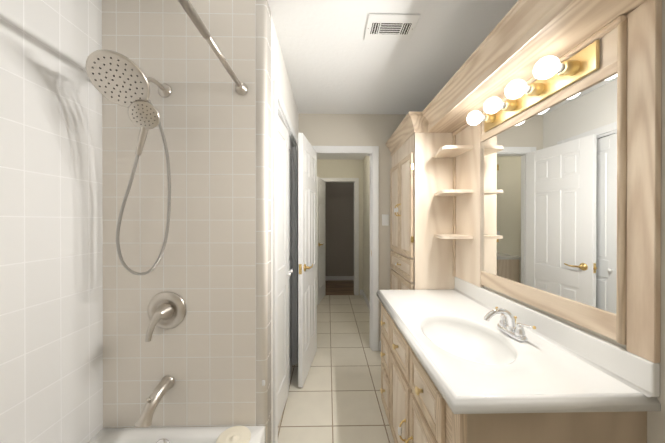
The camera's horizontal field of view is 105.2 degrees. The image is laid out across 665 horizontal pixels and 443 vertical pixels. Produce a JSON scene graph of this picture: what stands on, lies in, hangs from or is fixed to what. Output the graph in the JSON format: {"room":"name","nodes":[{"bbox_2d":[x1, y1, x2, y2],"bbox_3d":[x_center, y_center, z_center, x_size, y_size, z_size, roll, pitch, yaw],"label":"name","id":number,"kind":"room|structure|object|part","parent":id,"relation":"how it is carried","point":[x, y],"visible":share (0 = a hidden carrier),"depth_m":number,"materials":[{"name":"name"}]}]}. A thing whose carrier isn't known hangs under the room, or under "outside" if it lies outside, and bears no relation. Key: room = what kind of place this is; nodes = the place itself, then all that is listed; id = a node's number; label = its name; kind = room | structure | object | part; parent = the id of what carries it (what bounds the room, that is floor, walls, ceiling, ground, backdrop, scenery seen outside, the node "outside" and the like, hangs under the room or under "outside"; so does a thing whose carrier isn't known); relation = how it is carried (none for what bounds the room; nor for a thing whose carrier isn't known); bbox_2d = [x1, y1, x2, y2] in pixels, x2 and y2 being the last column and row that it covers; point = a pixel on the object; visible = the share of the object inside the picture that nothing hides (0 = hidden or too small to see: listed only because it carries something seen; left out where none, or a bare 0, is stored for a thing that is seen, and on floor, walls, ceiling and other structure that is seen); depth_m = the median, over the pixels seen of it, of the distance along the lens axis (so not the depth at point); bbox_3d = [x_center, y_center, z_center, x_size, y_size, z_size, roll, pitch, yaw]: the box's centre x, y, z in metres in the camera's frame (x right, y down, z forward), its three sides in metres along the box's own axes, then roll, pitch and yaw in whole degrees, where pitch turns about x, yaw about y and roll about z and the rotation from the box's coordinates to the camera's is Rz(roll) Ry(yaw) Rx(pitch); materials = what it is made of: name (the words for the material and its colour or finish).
{"room":"bathroom","nodes":[
{"label":"bathroom","id":0,"kind":"room"},
{"bbox_2d":[0,0,102,442],"bbox_3d":[-1.160,0.117,1.099,0.100,2.430,3.180,0,0,-1],"label":"wall","id":1,"kind":"structure","parent":0,"point":[51,307],"depth_m":1.00,"materials":[{"name":"white tile"}]},
{"bbox_2d":[102,0,255,427],"bbox_3d":[-0.745,0.116,1.286,0.737,2.430,0.100,0,0,-1],"label":"wall","id":2,"kind":"structure","parent":0,"point":[203,354],"depth_m":1.24,"materials":[{"name":"beige tile"}]},
{"bbox_2d":[86,49,171,274],"bbox_3d":[-0.861,-0.210,1.077,0.253,0.914,0.310,0,0,-1],"label":"shower head","id":3,"kind":"object","parent":2,"relation":"attached to","point":[118,78],"visible":1,"depth_m":1.04},
{"bbox_2d":[134,376,174,427],"bbox_3d":[-0.810,0.821,1.153,0.068,0.142,0.177,0,0,5],"label":"tub spout","id":4,"kind":"object","parent":2,"relation":"attached to","point":[164,386],"visible":1,"depth_m":1.13,"materials":[{"name":"silver metal"}]},
{"bbox_2d":[145,291,185,341],"bbox_3d":[-0.803,0.444,1.194,0.184,0.208,0.082,0,0,-1],"label":"valve","id":5,"kind":"object","parent":2,"relation":"attached to","point":[166,310],"visible":1,"depth_m":1.22,"materials":[{"name":"silver metal"}]},
{"bbox_2d":[178,0,247,94],"bbox_3d":[-0.428,-0.643,0.429,0.060,0.060,1.619,0,0,-1],"label":"shower curtain rod","id":6,"kind":"object","parent":2,"relation":"attached to","point":[241,88],"visible":1,"depth_m":0.89,"materials":[{"name":"silver metal"}]},
{"bbox_2d":[271,15,274,442],"bbox_3d":[-0.375,0.116,1.393,0.100,2.430,0.100,0,0,-1],"label":"wall pier","id":7,"kind":"object","parent":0,"point":[272,51],"visible":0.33,"depth_m":1.38,"materials":[{"name":"white paint"}]},
{"bbox_2d":[256,0,295,442],"bbox_3d":[-0.382,0.115,1.802,0.100,2.430,1.120,0,0,-1],"label":"wall","id":8,"kind":"structure","parent":0,"point":[263,206],"depth_m":1.25,"materials":[{"name":"paint"}]},
{"bbox_2d":[278,116,290,424],"bbox_3d":[-0.344,0.315,1.684,0.061,2.000,0.445,0,0,3],"label":"closet door","id":9,"kind":"structure","parent":8,"relation":"in","point":[283,274],"depth_m":1.75,"materials":[{"name":"white wood"}]},
{"bbox_2d":[273,80,297,442],"bbox_3d":[-0.376,0.279,1.903,0.116,2.100,1.044,0,0,-1],"label":"trim","id":10,"kind":"structure","parent":8,"relation":"attached to","point":[280,107],"depth_m":1.43,"materials":[{"name":"white wood"}]},
{"bbox_2d":[288,132,292,392],"bbox_3d":[-0.351,0.314,2.135,0.061,2.000,0.445,0,0,-5],"label":"closet door","id":11,"kind":"structure","parent":8,"relation":"in","point":[289,257],"depth_m":2.07,"materials":[{"name":"white wood"}]},
{"bbox_2d":[296,106,298,138],"bbox_3d":[-0.394,0.113,2.482,0.100,2.430,0.240,0,0,-1],"label":"wall pier","id":12,"kind":"object","parent":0,"point":[297,122],"visible":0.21,"depth_m":2.50,"materials":[{"name":"white paint"}]},
{"bbox_2d":[278,295,393,442],"bbox_3d":[-0.081,1.359,2.042,2.450,0.060,5.020,0,0,-1],"label":"floor","id":13,"kind":"structure","parent":0,"point":[336,398],"depth_m":2.02,"materials":[{"name":"tile"}]},
{"bbox_2d":[88,426,265,442],"bbox_3d":[-0.705,1.166,0.430,0.783,0.335,1.618,0,0,-1],"label":"tub","id":14,"kind":"object","parent":13,"relation":"on","point":[166,435],"visible":0.92,"depth_m":1.19,"materials":[{"name":"white ceramic"}]},
{"bbox_2d":[216,426,250,442],"bbox_3d":[-0.451,0.988,1.159,0.150,0.016,0.150,0,0,-1],"label":"stopper","id":15,"kind":"object","parent":14,"relation":"on","point":[237,434],"visible":1,"depth_m":1.17,"materials":[{"name":"beige rubber"}]},
{"bbox_2d":[386,111,454,289],"bbox_3d":[0.746,0.262,2.241,0.386,2.132,0.761,0,0,-1],"label":"tall cabinet","id":16,"kind":"object","parent":13,"relation":"on","point":[421,215],"visible":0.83,"depth_m":1.92,"materials":[{"name":"brown wood"}]},
{"bbox_2d":[380,303,646,442],"bbox_3d":[0.638,0.944,1.346,0.634,0.774,1.144,0,0,-1],"label":"bathroom vanity","id":17,"kind":"object","parent":13,"relation":"on","point":[417,408],"visible":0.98,"depth_m":0.81,"materials":[{"name":"brown wood"}]},
{"bbox_2d":[377,277,660,413],"bbox_3d":[0.648,0.540,1.329,0.614,0.247,1.175,0,0,-1],"label":"countertop","id":18,"kind":"structure","parent":17,"relation":"on","point":[471,359],"depth_m":0.92,"materials":[{"name":"white stone"}]},
{"bbox_2d":[484,307,535,341],"bbox_3d":[0.773,0.458,1.169,0.156,0.117,0.246,0,0,-1],"label":"faucet","id":19,"kind":"object","parent":18,"relation":"on","point":[508,325],"visible":1,"depth_m":1.16,"materials":[{"name":"silver metal"}]},
{"bbox_2d":[317,159,362,294],"bbox_3d":[-0.127,0.106,4.597,1.550,2.430,0.100,0,0,-1],"label":"wall","id":20,"kind":"structure","parent":0,"point":[332,168],"depth_m":4.55,"materials":[{"name":"beige paint"}]},
{"bbox_2d":[317,176,325,304],"bbox_3d":[-0.168,0.300,4.264,0.090,2.020,0.555,0,0,11],"label":"hall door","id":21,"kind":"structure","parent":20,"relation":"in","point":[321,238],"depth_m":4.24,"materials":[{"name":"white wood"}]},
{"bbox_2d":[321,178,358,294],"bbox_3d":[0.118,0.271,4.602,0.700,2.100,0.132,0,0,-1],"label":"door frame","id":22,"kind":"structure","parent":20,"relation":"attached to","point":[355,181],"depth_m":4.54,"materials":[{"name":"white wood"}]},
{"bbox_2d":[326,183,353,275],"bbox_3d":[0.078,0.102,5.731,2.900,2.430,0.100,0,0,-1],"label":"wall","id":23,"kind":"structure","parent":0,"point":[339,229],"depth_m":5.68,"materials":[{"name":"beige paint"}]},
{"bbox_2d":[326,276,353,280],"bbox_3d":[0.079,1.268,5.677,2.700,0.100,0.015,0,0,-1],"label":"baseboard","id":24,"kind":"structure","parent":23,"relation":"attached to","point":[334,278],"depth_m":5.67,"materials":[{"name":"white wood"}]},
{"bbox_2d":[326,280,354,294],"bbox_3d":[0.088,1.350,5.170,2.900,0.058,1.230,0,0,-1],"label":"floor","id":25,"kind":"structure","parent":0,"point":[343,287],"depth_m":5.09,"materials":[{"name":"brown wood"}]},
{"bbox_2d":[299,114,406,340],"bbox_3d":[-0.092,0.112,2.658,2.450,2.430,0.100,0,0,-1],"label":"wall","id":26,"kind":"structure","parent":0,"point":[386,126],"depth_m":2.61,"materials":[{"name":"beige paint"}]},
{"bbox_2d":[298,133,316,387],"bbox_3d":[-0.192,0.306,2.300,0.096,2.020,0.611,0,0,7],"label":"bathroom door","id":27,"kind":"structure","parent":26,"relation":"in","point":[307,251],"depth_m":2.15,"materials":[{"name":"white wood"}]},
{"bbox_2d":[312,146,378,350],"bbox_3d":[0.103,0.277,2.662,0.740,2.100,0.132,0,0,-1],"label":"door frame","id":28,"kind":"structure","parent":26,"relation":"attached to","point":[372,152],"depth_m":2.60,"materials":[{"name":"white wood"}]},
{"bbox_2d":[382,214,388,225],"bbox_3d":[0.544,-0.015,2.611,0.070,0.115,0.014,0,0,-1],"label":"light switch","id":29,"kind":"object","parent":26,"relation":"attached to","point":[385,219],"visible":1,"depth_m":2.61,"materials":[{"name":"white plastic"}]},
{"bbox_2d":[363,156,369,301],"bbox_3d":[0.615,0.109,3.640,0.100,2.430,1.840,0,0,-1],"label":"wall","id":30,"kind":"structure","parent":0,"point":[366,224],"depth_m":4.16,"materials":[{"name":"beige paint"}]},
{"bbox_2d":[362,290,369,310],"bbox_3d":[0.558,1.274,3.635,0.015,0.100,1.825,0,0,-1],"label":"baseboard","id":31,"kind":"structure","parent":30,"relation":"attached to","point":[366,299],"depth_m":4.06,"materials":[{"name":"white wood"}]},
{"bbox_2d":[268,0,517,159],"bbox_3d":[0.133,-1.143,2.653,2.900,0.080,6.250,0,0,-1],"label":"ceiling","id":32,"kind":"structure","parent":0,"point":[335,62],"depth_m":1.64,"materials":[{"name":"white paint"}]},
{"bbox_2d":[364,13,419,40],"bbox_3d":[0.327,-1.092,1.436,0.275,0.014,0.190,0,0,-1],"label":"ceiling vent","id":33,"kind":"object","parent":32,"relation":"in","point":[390,26],"visible":1,"depth_m":1.42,"materials":[{"name":"white plastic"}]},
{"bbox_2d":[483,0,664,442],"bbox_3d":[1.011,0.117,1.087,0.100,2.430,3.080,0,0,-1],"label":"wall","id":34,"kind":"structure","parent":0,"point":[655,426],"depth_m":0.75,"materials":[{"name":"beige paint"}]},
{"bbox_2d":[452,121,483,286],"bbox_3d":[0.926,-0.128,1.761,0.043,1.084,0.328,0,0,-1],"label":"panel","id":35,"kind":"object","parent":34,"relation":"attached to","point":[467,219],"visible":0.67,"depth_m":1.73,"materials":[{"name":"brown wood"}]},
{"bbox_2d":[434,234,472,238],"bbox_3d":[0.826,0.105,1.796,0.196,0.020,0.254,0,0,-1],"label":"shelf","id":36,"kind":"object","parent":35,"relation":"attached to","point":[449,236],"visible":0.97,"depth_m":1.68,"materials":[{"name":"brown wood"}]},
{"bbox_2d":[435,189,472,195],"bbox_3d":[0.826,-0.200,1.795,0.196,0.020,0.254,0,0,-1],"label":"shelf","id":37,"kind":"object","parent":35,"relation":"attached to","point":[453,192],"visible":0.97,"depth_m":1.70,"materials":[{"name":"brown wood"}]},
{"bbox_2d":[435,145,473,157],"bbox_3d":[0.826,-0.490,1.794,0.196,0.020,0.254,0,0,-1],"label":"shelf","id":38,"kind":"object","parent":35,"relation":"attached to","point":[450,151],"visible":0.97,"depth_m":1.72,"materials":[{"name":"brown wood"}]},
{"bbox_2d":[422,0,646,132],"bbox_3d":[0.810,-0.735,1.300,0.291,0.132,1.242,0,0,-1],"label":"valance","id":39,"kind":"object","parent":34,"relation":"attached to","point":[522,39],"visible":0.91,"depth_m":1.02,"materials":[{"name":"brown wood"}]},
{"bbox_2d":[481,0,661,362],"bbox_3d":[0.939,-0.126,1.171,0.039,1.084,0.852,0,0,-1],"label":"mirror","id":40,"kind":"object","parent":34,"relation":"attached to","point":[549,200],"depth_m":0.93,"materials":[{"name":"clear glass"}]},
{"bbox_2d":[467,40,599,131],"bbox_3d":[0.859,-0.594,1.222,0.165,0.104,0.650,0,0,-1],"label":"sconce","id":41,"kind":"object","parent":40,"relation":"attached to","point":[582,63],"depth_m":1.11,"materials":[{"name":"gold metal"}]},
{"bbox_3d":[0.816,-0.594,1.461,0.080,0.080,0.080,0,0,-7],"label":"vanity light bulb","id":42,"kind":"part","parent":41,"relation":"part of","materials":[{"name":"white glass"}]},
{"bbox_3d":[0.819,-0.594,1.301,0.080,0.080,0.080,0,0,-7],"label":"vanity light bulb","id":43,"kind":"part","parent":41,"relation":"part of","materials":[{"name":"white glass"}]},
{"bbox_3d":[0.822,-0.593,1.141,0.080,0.080,0.080,0,0,-7],"label":"vanity light bulb","id":44,"kind":"part","parent":41,"relation":"part of","materials":[{"name":"white glass"}]},
{"bbox_3d":[0.825,-0.593,0.981,0.080,0.080,0.080,0,0,-7],"label":"vanity light bulb","id":45,"kind":"part","parent":41,"relation":"part of","materials":[{"name":"white glass"}]},
{"bbox_3d":[0.939,-0.126,1.171,0.039,1.084,0.852,0,0,-1],"label":"mirror frame","id":46,"kind":"part","parent":40,"relation":"part of","materials":[{"name":"beige wood"}]}
]}

